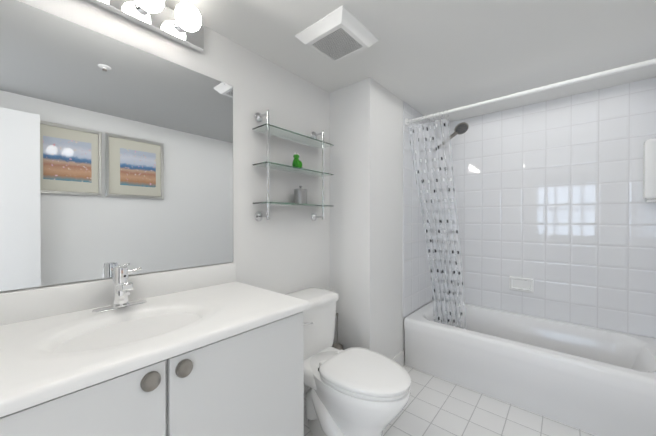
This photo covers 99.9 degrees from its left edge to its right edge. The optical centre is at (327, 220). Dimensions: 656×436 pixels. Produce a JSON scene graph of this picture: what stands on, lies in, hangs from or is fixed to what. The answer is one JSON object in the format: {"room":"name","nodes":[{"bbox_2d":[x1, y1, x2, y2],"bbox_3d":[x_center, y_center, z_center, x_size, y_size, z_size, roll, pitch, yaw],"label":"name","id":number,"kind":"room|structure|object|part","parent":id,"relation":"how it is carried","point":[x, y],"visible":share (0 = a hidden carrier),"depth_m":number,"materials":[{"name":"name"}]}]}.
{"room":"bathroom","nodes":[
{"label":"bathroom","id":0,"kind":"room"},
{"bbox_2d":[0,0,329,293],"bbox_3d":[-0.779,0.111,1.272,0.110,2.175,2.320,0,1,41],"label":"wall","id":1,"kind":"structure","parent":0,"point":[113,152],"depth_m":1.18,"materials":[{"name":"white paint"}]},
{"bbox_2d":[87,0,203,51],"bbox_3d":[-0.783,-0.888,1.055,0.173,0.115,0.665,0,1,41],"label":"vanity light","id":2,"kind":"object","parent":1,"relation":"attached to","point":[181,23],"visible":1,"depth_m":1.17,"materials":[{"name":"white glass"}]},
{"bbox_2d":[135,1,148,13],"bbox_3d":[-0.755,-0.888,1.132,0.040,0.052,0.052,0,1,41],"label":"socket","id":3,"kind":"object","parent":2,"relation":"attached to","point":[138,9],"depth_m":1.13,"materials":[{"name":"silver metal"}]},
{"bbox_3d":[-0.707,-0.888,1.091,0.104,0.104,0.104,0,1,41],"label":"bulb","id":4,"kind":"part","parent":2,"relation":"part of","materials":[{"name":"white glass"}]},
{"bbox_2d":[175,20,185,32],"bbox_3d":[-0.658,-0.889,1.245,0.040,0.052,0.052,0,1,41],"label":"socket","id":5,"kind":"object","parent":2,"relation":"attached to","point":[178,29],"depth_m":1.24,"materials":[{"name":"silver metal"}]},
{"bbox_3d":[-0.610,-0.889,1.204,0.104,0.104,0.104,0,1,41],"label":"bulb","id":6,"kind":"part","parent":2,"relation":"part of","materials":[{"name":"white glass"}]},
{"bbox_2d":[252,110,333,220],"bbox_3d":[-0.199,-0.319,1.764,0.138,0.642,0.575,0,1,41],"label":"glass shelf","id":7,"kind":"object","parent":1,"relation":"attached to","point":[267,128],"visible":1,"depth_m":1.68,"materials":[{"name":"clear glass"}]},
{"bbox_2d":[292,152,302,167],"bbox_3d":[-0.195,-0.379,1.749,0.062,0.106,0.066,0,1,41],"label":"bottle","id":8,"kind":"object","parent":7,"relation":"on","point":[297,162],"visible":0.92,"depth_m":1.74,"materials":[{"name":"green glass"}]},
{"bbox_2d":[294,186,306,203],"bbox_3d":[-0.177,-0.168,1.789,0.087,0.122,0.087,0,1,41],"label":"canister","id":9,"kind":"object","parent":7,"relation":"on","point":[300,195],"visible":0.88,"depth_m":1.75,"materials":[{"name":"silver metal"}]},
{"bbox_2d":[330,77,435,362],"bbox_3d":[0.558,0.102,2.556,0.460,2.175,1.370,0,1,41],"label":"wall","id":10,"kind":"structure","parent":0,"point":[366,202],"depth_m":2.01,"materials":[{"name":"white paint"}]},
{"bbox_2d":[391,350,403,366],"bbox_3d":[0.451,1.128,2.077,0.012,0.130,0.518,0,1,41],"label":"baseboard","id":11,"kind":"structure","parent":10,"relation":"attached to","point":[398,358],"depth_m":2.22,"materials":[{"name":"white paint"}]},
{"bbox_2d":[403,101,436,317],"bbox_3d":[0.868,-0.094,2.555,0.008,1.783,0.766,0,1,41],"label":"wall tile","id":12,"kind":"structure","parent":10,"relation":"attached to","point":[418,288],"depth_m":2.45,"materials":[{"name":"white tile"}]},
{"bbox_2d":[421,122,468,246],"bbox_3d":[1.007,-0.291,2.405,0.396,1.046,0.102,0,1,41],"label":"handheld shower","id":13,"kind":"object","parent":12,"relation":"attached to","point":[461,128],"visible":0.6,"depth_m":2.44,"materials":[{"name":"silver metal"}]},
{"bbox_2d":[405,58,655,124],"bbox_3d":[1.214,-0.820,1.809,1.494,0.052,0.052,0,1,41],"label":"curtain rod","id":14,"kind":"object","parent":12,"relation":"attached to","point":[595,75],"visible":0.98,"depth_m":1.67,"materials":[{"name":"white metal"}]},
{"bbox_2d":[408,110,465,328],"bbox_3d":[0.882,0.014,2.241,0.399,1.705,0.268,0,1,41],"label":"shower curtain","id":15,"kind":"object","parent":14,"relation":"hanging from","point":[423,211],"visible":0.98,"depth_m":2.23,"materials":[{"name":"plastic"}]},
{"bbox_2d":[164,0,655,124],"bbox_3d":[0.407,-1.006,1.147,2.060,0.060,3.690,0,1,41],"label":"ceiling","id":16,"kind":"structure","parent":0,"point":[425,57],"depth_m":1.53,"materials":[{"name":"paint"}]},
{"bbox_2d":[295,5,378,63],"bbox_3d":[0.050,-0.955,1.468,0.316,0.044,0.316,0,1,41],"label":"fan","id":17,"kind":"object","parent":16,"relation":"attached to","point":[342,32],"visible":1,"depth_m":1.41,"materials":[{"name":"white plastic"}]},
{"bbox_2d":[304,363,596,435],"bbox_3d":[0.407,1.229,1.162,2.060,0.060,3.690,0,1,41],"label":"floor","id":18,"kind":"structure","parent":0,"point":[436,406],"depth_m":1.68,"materials":[{"name":"tile"}]},
{"bbox_2d":[0,263,309,435],"bbox_3d":[-0.747,0.689,0.792,0.581,1.026,1.388,0,1,41],"label":"bathroom vanity","id":19,"kind":"object","parent":18,"relation":"on","point":[214,350],"visible":1,"depth_m":0.86,"materials":[{"name":"white laminate"}]},
{"bbox_2d":[92,266,146,312],"bbox_3d":[-0.770,0.252,1.035,0.125,0.155,0.172,0,1,41],"label":"faucet","id":20,"kind":"object","parent":19,"relation":"on","point":[121,286],"depth_m":1.03,"materials":[{"name":"silver metal"}]},
{"bbox_3d":[-0.450,0.409,0.701,0.008,0.048,0.045,0,1,41],"label":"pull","id":21,"kind":"part","parent":19,"relation":"part of","materials":[{"name":"silver metal"}]},
{"bbox_3d":[-0.397,0.408,0.762,0.008,0.048,0.045,0,1,41],"label":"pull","id":22,"kind":"part","parent":19,"relation":"part of","materials":[{"name":"silver metal"}]},
{"bbox_2d":[332,313,342,349],"bbox_3d":[0.067,0.931,2.003,0.086,0.525,0.086,0,1,41],"label":"toilet brush","id":23,"kind":"object","parent":18,"relation":"on","point":[337,345],"visible":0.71,"depth_m":1.99,"materials":[{"name":"silver metal"}]},
{"bbox_2d":[284,287,410,435],"bbox_3d":[0.060,0.834,1.538,0.820,0.735,0.456,0,1,41],"label":"toilet","id":24,"kind":"object","parent":18,"relation":"on","point":[356,391],"visible":0.81,"depth_m":1.40,"materials":[{"name":"white ceramic"}]},
{"bbox_2d":[404,299,655,435],"bbox_3d":[1.434,0.998,2.076,1.474,0.390,0.757,0,1,41],"label":"bathtub","id":25,"kind":"object","parent":18,"relation":"on","point":[596,381],"visible":0.96,"depth_m":1.83,"materials":[{"name":"ceramic"}]},
{"bbox_2d":[436,77,655,338],"bbox_3d":[1.753,0.103,2.364,1.600,2.175,0.100,0,1,41],"label":"wall","id":26,"kind":"structure","parent":0,"point":[554,205],"depth_m":2.21,"materials":[{"name":"tile"}]},
{"bbox_2d":[509,276,533,292],"bbox_3d":[1.653,0.546,2.358,0.176,0.120,0.040,0,1,41],"label":"soap dish","id":27,"kind":"object","parent":26,"relation":"attached to","point":[521,284],"visible":1,"depth_m":2.36,"materials":[{"name":"white ceramic"}]},
{"bbox_2d":[643,138,655,202],"bbox_3d":[2.184,-0.337,1.860,0.068,0.427,0.093,0,1,41],"label":"dispenser","id":28,"kind":"object","parent":26,"relation":"attached to","point":[649,170],"visible":0.98,"depth_m":1.84,"materials":[{"name":"white plastic"}]}
]}

